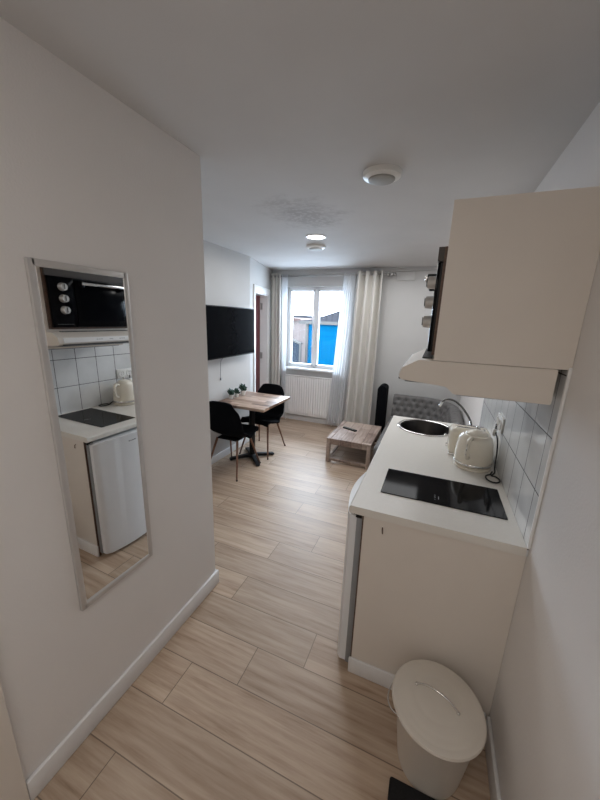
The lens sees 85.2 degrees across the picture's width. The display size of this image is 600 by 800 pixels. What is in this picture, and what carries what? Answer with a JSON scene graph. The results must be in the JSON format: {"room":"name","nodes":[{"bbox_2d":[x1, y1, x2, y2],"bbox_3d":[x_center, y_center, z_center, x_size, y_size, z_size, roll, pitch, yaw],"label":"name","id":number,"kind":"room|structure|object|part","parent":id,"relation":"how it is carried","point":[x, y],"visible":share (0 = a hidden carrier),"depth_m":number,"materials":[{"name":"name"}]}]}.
{"room":"studio apartment","nodes":[
{"label":"studio apartment","id":0,"kind":"room"},
{"bbox_2d":[0,17,214,781],"bbox_3d":[-1.083,0.300,0.690,0.100,2.475,2.684,7,15,21],"label":"wall","id":1,"kind":"structure","parent":0,"point":[86,179],"depth_m":1.19,"materials":[{"name":"paint"}]},
{"bbox_2d":[0,682,29,799],"bbox_3d":[-1.130,0.533,0.484,0.020,2.120,0.978,7,15,21],"label":"trim","id":2,"kind":"structure","parent":1,"relation":"attached to","point":[13,786],"depth_m":1.09,"materials":[{"name":"beige laminate"}]},
{"bbox_2d":[24,257,152,610],"bbox_3d":[-0.769,0.165,1.280,0.016,1.292,0.350,7,15,21],"label":"wall mirror","id":3,"kind":"object","parent":1,"relation":"attached to","point":[82,317],"visible":1,"depth_m":1.24,"materials":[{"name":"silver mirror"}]},
{"bbox_2d":[26,569,218,799],"bbox_3d":[-0.761,1.290,1.673,0.017,0.100,1.122,7,15,21],"label":"baseboard","id":4,"kind":"structure","parent":1,"relation":"attached to","point":[58,757],"depth_m":1.45,"materials":[{"name":"paint"}]},
{"bbox_2d":[203,240,249,456],"bbox_3d":[-1.187,-0.377,3.389,0.120,2.475,2.376,7,15,21],"label":"wall","id":5,"kind":"structure","parent":0,"point":[226,271],"depth_m":3.88,"materials":[{"name":"paint"}]},
{"bbox_2d":[206,305,253,379],"bbox_3d":[-0.836,-0.665,3.861,0.114,0.848,0.985,7,15,21],"label":"television","id":6,"kind":"object","parent":5,"relation":"attached to","point":[230,330],"visible":0.9,"depth_m":3.73,"materials":[{"name":"black plastic"}]},
{"bbox_2d":[211,437,248,464],"bbox_3d":[-1.160,0.786,3.660,0.016,0.090,2.360,7,15,21],"label":"baseboard","id":7,"kind":"structure","parent":5,"relation":"attached to","point":[226,451],"depth_m":4.16,"materials":[{"name":"paint"}]},
{"bbox_2d":[250,257,271,391],"bbox_3d":[-0.684,-0.791,5.114,0.220,2.475,1.382,4,14,8],"label":"wall","id":8,"kind":"structure","parent":0,"point":[260,275],"depth_m":4.62,"materials":[{"name":"paint"}]},
{"bbox_2d":[253,284,269,434],"bbox_3d":[-0.667,-0.614,5.057,0.183,2.160,0.895,4,14,8],"label":"door frame","id":9,"kind":"structure","parent":8,"relation":"in","point":[261,301],"depth_m":5.26,"materials":[{"name":"white paint"}]},
{"bbox_2d":[34,417,490,799],"bbox_3d":[-0.287,1.159,2.675,4.200,0.100,7.100,7,15,21],"label":"floor","id":10,"kind":"structure","parent":0,"point":[253,697],"depth_m":1.58,"materials":[{"name":"brown wood"}]},
{"bbox_2d":[209,401,260,481],"bbox_3d":[-0.763,0.384,3.735,0.475,0.864,0.531,7,15,21],"label":"dining chair","id":11,"kind":"object","parent":10,"relation":"on","point":[224,419],"visible":0.92,"depth_m":3.50,"materials":[{"name":"black plastic"}]},
{"bbox_3d":[-0.995,0.622,3.684,0.175,0.413,0.027,-9,18,-38],"label":"leg","id":12,"kind":"part","parent":11,"relation":"part of","materials":[{"name":"brown wood"}]},
{"bbox_3d":[-0.762,0.409,3.746,0.260,0.015,0.270,7,15,21],"label":"seat frame","id":13,"kind":"part","parent":11,"relation":"part of","materials":[{"name":"black metal"}]},
{"bbox_3d":[-0.685,0.663,3.563,0.027,0.413,0.175,0,14,-9],"label":"leg","id":14,"kind":"part","parent":11,"relation":"part of","materials":[{"name":"brown wood"}]},
{"bbox_3d":[-0.545,0.584,3.896,0.175,0.413,0.027,-9,18,-38],"label":"leg","id":15,"kind":"part","parent":11,"relation":"part of","materials":[{"name":"brown wood"}]},
{"bbox_2d":[220,391,289,465],"bbox_3d":[-0.573,0.356,4.096,0.650,0.750,0.715,7,15,21],"label":"dining table","id":16,"kind":"object","parent":10,"relation":"on","point":[251,401],"visible":0.93,"depth_m":4.00,"materials":[{"name":"brown wood"}]},
{"bbox_2d":[227,388,233,398],"bbox_3d":[-0.848,-0.081,3.984,0.092,0.135,0.101,7,15,21],"label":"potted succulent","id":17,"kind":"object","parent":16,"relation":"on","point":[230,392],"visible":1,"depth_m":3.97,"materials":[{"name":"green plant"}]},
{"bbox_2d":[233,388,239,396],"bbox_3d":[-0.793,-0.098,4.085,0.108,0.122,0.069,14,18,40],"label":"potted succulent","id":18,"kind":"object","parent":16,"relation":"on","point":[235,390],"visible":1,"depth_m":4.07,"materials":[{"name":"green plant"}]},
{"bbox_3d":[-0.751,0.710,4.083,0.255,0.060,0.044,-4,15,-22],"label":"leg","id":19,"kind":"part","parent":16,"relation":"part of","materials":[{"name":"black metal"}]},
{"bbox_2d":[239,383,246,394],"bbox_3d":[-0.737,-0.140,4.191,0.115,0.156,0.106,7,15,21],"label":"potted succulent","id":20,"kind":"object","parent":16,"relation":"on","point":[243,388],"visible":1,"depth_m":4.18,"materials":[{"name":"green plant"}]},
{"bbox_3d":[-0.545,0.737,4.002,0.044,0.060,0.255,-4,15,-22],"label":"leg","id":21,"kind":"part","parent":16,"relation":"part of","materials":[{"name":"black metal"}]},
{"bbox_3d":[-0.460,0.689,4.202,0.255,0.060,0.044,-4,15,-22],"label":"leg","id":22,"kind":"part","parent":16,"relation":"part of","materials":[{"name":"black metal"}]},
{"bbox_2d":[239,383,285,459],"bbox_3d":[-0.483,0.252,4.303,0.475,0.864,0.531,7,15,21],"label":"dining chair","id":23,"kind":"object","parent":10,"relation":"on","point":[272,416],"visible":0.68,"depth_m":4.34,"materials":[{"name":"black plastic"}]},
{"bbox_3d":[-0.406,0.530,4.130,0.027,0.413,0.175,0,14,-9],"label":"leg","id":24,"kind":"part","parent":23,"relation":"part of","materials":[{"name":"brown wood"}]},
{"bbox_3d":[-0.266,0.452,4.463,0.175,0.413,0.027,-9,18,-38],"label":"leg","id":25,"kind":"part","parent":23,"relation":"part of","materials":[{"name":"brown wood"}]},
{"bbox_2d":[337,472,365,661],"bbox_3d":[0.558,0.918,1.702,0.640,0.892,0.491,7,15,21],"label":"fridge","id":26,"kind":"object","parent":10,"relation":"on","point":[354,521],"visible":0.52,"depth_m":1.58,"materials":[{"name":"white metal"}]},
{"bbox_2d":[326,421,381,469],"bbox_3d":[0.724,0.569,4.308,0.547,0.318,0.780,7,15,21],"label":"coffee table","id":27,"kind":"object","parent":10,"relation":"on","point":[364,438],"visible":0.91,"depth_m":4.07,"materials":[{"name":"brown wood"}]},
{"bbox_3d":[0.354,0.628,4.073,0.045,0.294,0.045,7,15,21],"label":"leg","id":28,"kind":"part","parent":27,"relation":"part of","materials":[{"name":"brown wood"}]},
{"bbox_2d":[343,426,356,431],"bbox_3d":[0.663,0.385,4.338,0.048,0.020,0.210,-11,19,-42],"label":"remote control","id":29,"kind":"object","parent":27,"relation":"on","point":[344,427],"visible":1,"depth_m":4.33,"materials":[{"name":"black plastic"}]},
{"bbox_3d":[0.814,0.688,3.891,0.045,0.294,0.045,7,15,21],"label":"leg","id":30,"kind":"part","parent":27,"relation":"part of","materials":[{"name":"brown wood"}]},
{"bbox_2d":[374,383,388,441],"bbox_3d":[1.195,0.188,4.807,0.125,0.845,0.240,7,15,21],"label":"chair","id":31,"kind":"object","parent":10,"relation":"on","point":[382,393],"visible":0.88,"depth_m":4.68,"materials":[{"name":"black fabric"}]},
{"bbox_2d":[387,777,434,799],"bbox_3d":[0.345,1.540,0.976,0.224,0.022,0.567,7,15,21],"label":"floor mat","id":32,"kind":"object","parent":10,"relation":"on","point":[398,790],"visible":1,"depth_m":1.22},
{"bbox_2d":[373,394,463,454],"bbox_3d":[1.496,0.454,4.068,0.885,0.706,1.570,7,15,21],"label":"sofa","id":33,"kind":"object","parent":10,"relation":"on","point":[417,407],"visible":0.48,"depth_m":4.54,"materials":[{"name":"grey fabric"}]},
{"bbox_2d":[373,416,392,454],"bbox_3d":[1.364,0.459,4.003,0.690,0.120,1.350,7,15,21],"label":"seat cushion","id":34,"kind":"object","parent":33,"relation":"on","point":[384,430],"depth_m":3.84,"materials":[{"name":"grey fabric"}]},
{"bbox_2d":[387,659,486,799],"bbox_3d":[0.519,1.289,1.289,0.351,0.370,0.338,7,15,21],"label":"waste bin","id":35,"kind":"object","parent":10,"relation":"on","point":[442,727],"visible":1,"depth_m":1.21,"materials":[{"name":"white metal"}]},
{"bbox_3d":[0.385,1.192,1.321,0.056,0.046,0.178,7,15,21],"label":"carry handle","id":36,"kind":"part","parent":35,"relation":"part of","materials":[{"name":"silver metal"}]},
{"bbox_3d":[0.526,1.130,1.249,0.170,0.043,0.013,13,18,38],"label":"lid handle","id":37,"kind":"part","parent":35,"relation":"part of","materials":[{"name":"silver metal"}]},
{"bbox_2d":[350,516,525,718],"bbox_3d":[0.552,0.979,1.447,0.619,0.896,0.030,7,15,21],"label":"end panel","id":38,"kind":"object","parent":10,"relation":"on","point":[448,602],"visible":0.82,"depth_m":1.41,"materials":[{"name":"beige laminate"}]},
{"bbox_2d":[348,656,485,716],"bbox_3d":[0.526,1.371,1.540,0.611,0.090,0.013,7,15,21],"label":"baseboard","id":39,"kind":"structure","parent":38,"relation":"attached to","point":[374,674],"depth_m":1.60,"materials":[{"name":"paint"}]},
{"bbox_3d":[0.914,0.758,2.383,0.666,0.896,1.027,7,15,21],"label":"base cabinet","id":40,"kind":"object","parent":10,"relation":"on","visible":0},
{"bbox_2d":[349,416,526,556],"bbox_3d":[0.830,0.360,2.037,0.671,0.036,1.568,7,15,21],"label":"countertop","id":41,"kind":"structure","parent":40,"relation":"on","point":[398,449],"depth_m":1.50,"materials":[{"name":"laminate"}]},
{"bbox_2d":[397,419,449,436],"bbox_3d":[0.978,0.285,2.571,0.420,0.159,0.420,7,15,21],"label":"sink","id":42,"kind":"object","parent":41,"relation":"in","point":[423,427],"visible":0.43,"depth_m":2.71,"materials":[{"name":"metal"}]},
{"bbox_2d":[381,469,507,519],"bbox_3d":[0.685,0.444,1.596,0.531,0.005,0.278,7,15,21],"label":"induction hob","id":43,"kind":"object","parent":41,"relation":"in","point":[486,501],"visible":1,"depth_m":1.57,"materials":[{"name":"black glass"}]},
{"bbox_2d":[438,398,473,425],"bbox_3d":[1.211,0.108,2.523,0.276,0.240,0.096,7,15,21],"label":"faucet","id":44,"kind":"object","parent":41,"relation":"on","point":[443,400],"visible":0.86,"depth_m":2.48,"materials":[{"name":"silver metal"}]},
{"bbox_2d":[444,423,490,454],"bbox_3d":[1.040,0.252,2.049,0.252,0.180,0.147,7,15,21],"label":"toaster","id":45,"kind":"object","parent":41,"relation":"on","point":[455,429],"visible":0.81,"depth_m":2.02,"materials":[{"name":"beige plastic"}]},
{"bbox_2d":[453,426,493,472],"bbox_3d":[0.997,0.267,1.852,0.200,0.244,0.224,3,14,5],"label":"electric kettle","id":46,"kind":"object","parent":41,"relation":"on","point":[474,449],"visible":1,"depth_m":1.79,"materials":[{"name":"beige plastic"}]},
{"bbox_3d":[0.920,0.266,1.780,0.020,0.132,0.083,15,19,42],"label":"handle","id":47,"kind":"part","parent":46,"relation":"part of","materials":[{"name":"beige plastic"}]},
{"bbox_3d":[1.000,0.182,1.843,0.119,0.030,0.119,7,15,21],"label":"lid","id":48,"kind":"part","parent":46,"relation":"part of","materials":[{"name":"beige plastic"}]},
{"bbox_2d":[485,424,500,483],"bbox_3d":[1.075,0.285,1.820,0.073,0.231,0.360,7,15,21],"label":"power cable","id":49,"kind":"object","parent":41,"relation":"on","point":[494,431],"visible":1,"depth_m":1.85,"materials":[{"name":"black plastic"}]},
{"bbox_2d":[0,0,599,270],"bbox_3d":[-0.205,-1.339,2.052,4.200,0.100,7.100,7,15,21],"label":"ceiling","id":50,"kind":"structure","parent":0,"point":[284,106],"depth_m":1.12,"materials":[{"name":"paint"}]},
{"bbox_2d":[306,243,325,250],"bbox_3d":[0.166,-1.593,3.413,0.200,0.042,0.200,7,15,21],"label":"smoke detector","id":51,"kind":"object","parent":50,"relation":"attached to","point":[314,247],"visible":1,"depth_m":3.36,"materials":[{"name":"white plastic"}]},
{"bbox_2d":[306,234,325,239],"bbox_3d":[0.149,-1.517,3.038,0.192,0.007,0.192,7,15,21],"label":"recessed light","id":52,"kind":"object","parent":50,"relation":"in","point":[311,236],"visible":1,"depth_m":3.03,"materials":[{"name":"white paint"}]},
{"bbox_2d":[363,164,401,185],"bbox_3d":[0.424,-1.154,1.689,0.196,0.042,0.196,7,15,21],"label":"smoke detector","id":53,"kind":"object","parent":50,"relation":"attached to","point":[379,174],"visible":1,"depth_m":1.64,"materials":[{"name":"white plastic"}]},
{"bbox_2d":[272,270,459,425],"bbox_3d":[0.848,-0.779,5.272,3.531,2.475,0.300,7,15,21],"label":"wall","id":54,"kind":"structure","parent":0,"point":[401,332],"depth_m":4.84,"materials":[{"name":"paint"}]},
{"bbox_2d":[285,374,331,425],"bbox_3d":[0.151,-0.006,5.542,0.905,0.800,0.073,7,15,21],"label":"radiator","id":55,"kind":"object","parent":54,"relation":"attached to","point":[309,396],"visible":0.86,"depth_m":5.50,"materials":[{"name":"metal"}]},
{"bbox_2d":[286,374,331,379],"bbox_3d":[0.159,-0.384,5.436,0.905,0.015,0.049,7,15,21],"label":"grille","id":56,"kind":"object","parent":55,"relation":"attached to","point":[287,375],"depth_m":5.44,"materials":[{"name":"metal"}]},
{"bbox_2d":[283,413,341,425],"bbox_3d":[0.879,0.430,5.368,3.011,0.085,0.016,7,15,21],"label":"baseboard","id":57,"kind":"structure","parent":54,"relation":"attached to","point":[289,416],"depth_m":5.66,"materials":[{"name":"paint"}]},
{"bbox_2d":[286,287,342,372],"bbox_3d":[0.234,-1.145,5.325,1.000,1.330,0.220,7,15,21],"label":"window","id":58,"kind":"structure","parent":54,"relation":"in","point":[314,366],"depth_m":5.41,"materials":[{"name":"white plastic"}]},
{"bbox_3d":[0.035,-1.204,5.473,0.446,1.236,0.062,7,15,21],"label":"sash","id":59,"kind":"part","parent":58,"relation":"part of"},
{"bbox_3d":[0.202,-0.510,5.455,1.000,0.032,0.160,7,15,21],"label":"sill","id":60,"kind":"part","parent":58,"relation":"part of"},
{"bbox_3d":[0.487,-1.145,5.294,0.446,1.236,0.062,7,15,21],"label":"sash","id":61,"kind":"part","parent":58,"relation":"part of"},
{"bbox_2d":[275,272,395,276],"bbox_3d":[0.448,-1.876,4.926,1.961,0.060,0.165,7,15,21],"label":"curtain rod","id":62,"kind":"object","parent":54,"relation":"attached to","point":[392,273],"visible":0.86,"depth_m":4.83,"materials":[{"name":"metal"}]},
{"bbox_2d":[271,273,280,384],"bbox_3d":[-0.410,-0.855,5.472,0.193,2.385,0.076,7,15,21],"label":"curtain","id":63,"kind":"object","parent":62,"relation":"hanging from","point":[275,281],"visible":0.75,"depth_m":5.37,"materials":[{"name":"beige fabric"}]},
{"bbox_2d":[281,275,287,417],"bbox_3d":[-0.273,-0.834,5.416,0.108,2.340,0.051,7,15,21],"label":"sheer curtain","id":64,"kind":"object","parent":62,"relation":"hanging from","point":[284,279],"visible":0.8,"depth_m":5.34,"materials":[{"name":"white fabric"}]},
{"bbox_2d":[326,273,355,425],"bbox_3d":[0.617,-0.717,5.065,0.330,2.340,0.060,7,15,21],"label":"sheer curtain","id":65,"kind":"object","parent":62,"relation":"hanging from","point":[337,391],"visible":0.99,"depth_m":5.05,"materials":[{"name":"white fabric"}]},
{"bbox_2d":[344,270,382,424],"bbox_3d":[0.934,-0.680,4.945,0.462,2.385,0.192,7,15,21],"label":"curtain","id":66,"kind":"object","parent":62,"relation":"hanging from","point":[358,404],"visible":0.97,"depth_m":4.90,"materials":[{"name":"beige fabric"}]},
{"bbox_2d":[273,266,437,273],"bbox_3d":[0.952,-1.903,4.777,3.011,0.050,0.035,7,15,21],"label":"trim","id":67,"kind":"structure","parent":54,"relation":"attached to","point":[428,268],"depth_m":4.80,"materials":[{"name":"paint"}]},
{"bbox_2d":[397,272,415,280],"bbox_3d":[1.494,-1.744,4.592,0.245,0.115,0.020,7,15,21],"label":"trim","id":68,"kind":"structure","parent":54,"relation":"attached to","point":[401,276],"depth_m":4.59,"materials":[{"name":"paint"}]},
{"bbox_2d":[459,102,599,799],"bbox_3d":[1.243,0.080,1.881,0.120,2.475,6.700,7,15,21],"label":"wall","id":69,"kind":"structure","parent":0,"point":[544,715],"depth_m":0.94,"materials":[{"name":"paint"}]},
{"bbox_2d":[399,349,557,404],"bbox_3d":[0.718,-0.132,1.425,0.498,0.127,0.586,7,15,21],"label":"hood","id":70,"kind":"object","parent":69,"relation":"attached to","point":[499,382],"visible":0.76,"depth_m":1.15,"materials":[{"name":"white metal"}]},
{"bbox_2d":[485,716,500,799],"bbox_3d":[0.335,1.669,0.298,0.016,0.100,2.485,7,15,21],"label":"baseboard","id":71,"kind":"structure","parent":69,"relation":"attached to","point":[494,786],"depth_m":1.27,"materials":[{"name":"paint"}]},
{"bbox_2d":[434,186,599,369],"bbox_3d":[0.801,-0.438,1.322,0.412,0.525,0.597,7,15,21],"label":"upper cabinet","id":72,"kind":"object","parent":69,"relation":"attached to","point":[520,269],"visible":0.99,"depth_m":1.04,"materials":[{"name":"beige laminate"}]},
{"bbox_2d":[422,246,447,354],"bbox_3d":[0.722,-0.389,1.366,0.392,0.373,0.558,7,15,21],"label":"oven","id":73,"kind":"object","parent":72,"relation":"in","point":[434,282],"visible":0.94,"depth_m":1.19,"materials":[{"name":"black plastic"}]},
{"bbox_3d":[0.500,-0.307,1.276,0.035,0.052,0.052,7,15,21],"label":"knob","id":74,"kind":"part","parent":73,"relation":"part of","materials":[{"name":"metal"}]},
{"bbox_3d":[0.502,-0.377,1.258,0.035,0.052,0.052,7,15,21],"label":"knob","id":75,"kind":"part","parent":73,"relation":"part of","materials":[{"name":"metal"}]},
{"bbox_3d":[0.504,-0.447,1.241,0.035,0.052,0.052,7,15,21],"label":"knob","id":76,"kind":"part","parent":73,"relation":"part of","materials":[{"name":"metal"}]},
{"bbox_3d":[0.517,-0.350,1.256,0.012,0.313,0.153,7,15,21],"label":"control panel","id":77,"kind":"part","parent":73,"relation":"part of","materials":[{"name":"black glass"}]},
{"bbox_3d":[0.746,-0.385,1.357,0.340,0.348,0.522,7,15,21],"label":"casing","id":78,"kind":"part","parent":73,"relation":"part of","materials":[{"name":"black plastic"}]},
{"bbox_2d":[479,369,567,556],"bbox_3d":[1.164,0.071,1.854,0.008,0.710,1.603,7,15,21],"label":"wall tiles","id":79,"kind":"structure","parent":69,"relation":"attached to","point":[524,444],"depth_m":1.38,"materials":[{"name":"white tile"}]},
{"bbox_2d":[496,412,504,433],"bbox_3d":[1.156,0.132,1.887,0.016,0.086,0.163,7,15,21],"label":"wall socket","id":80,"kind":"object","parent":79,"relation":"attached to","point":[500,421],"visible":1,"depth_m":1.85,"materials":[{"name":"white plastic"}]},
{"bbox_2d":[498,419,501,429],"bbox_3d":[1.136,0.139,1.853,0.006,0.061,0.061,7,15,21],"label":"outlet","id":81,"kind":"object","parent":80,"relation":"attached to","point":[500,421],"depth_m":1.84,"materials":[{"name":"white plastic"}]},
{"bbox_2d":[527,368,572,549],"bbox_3d":[0.854,0.223,1.123,0.010,0.672,0.012,7,15,21],"label":"trim","id":82,"kind":"structure","parent":69,"relation":"attached to","point":[569,373],"depth_m":1.11,"materials":[{"name":"white paint"}]},
{"label":"outside","id":83,"kind":"structure","parent":0,"visible":0},
{"bbox_3d":[3.061,-2.261,17.961,20.000,0.050,24.400,7,15,21],"label":"ground","id":84,"kind":"structure","parent":83,"visible":0},
{"bbox_2d":[292,338,302,362],"bbox_3d":[-0.593,-1.490,10.835,1.440,1.670,0.300,7,15,21],"label":"shed","id":85,"kind":"object","parent":84,"relation":"on","point":[296,345],"visible":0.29,"depth_m":10.52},
{"bbox_3d":[-0.008,-1.178,10.526,0.060,1.250,0.060,7,15,21],"label":"corner post","id":86,"kind":"part","parent":85,"relation":"part of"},
{"bbox_2d":[293,318,312,362],"bbox_3d":[-0.720,-3.137,16.529,3.250,2.100,3.700,7,15,21],"label":"house","id":87,"kind":"structure","parent":84,"relation":"on","point":[299,330],"depth_m":14.44,"materials":[{"name":"beige paint"}]},
{"bbox_2d":[293,310,321,318],"bbox_3d":[-0.229,-5.110,22.806,4.100,2.920,3.400,7,15,21],"label":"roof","id":88,"kind":"structure","parent":84,"relation":"on","point":[294,316],"depth_m":20.80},
{"bbox_2d":[299,311,339,365],"bbox_3d":[2.493,-2.129,11.838,3.750,2.620,4.300,7,15,21],"label":"building","id":89,"kind":"structure","parent":84,"relation":"on","point":[328,327],"depth_m":10.35,"materials":[{"name":"blue paint"}]}
]}

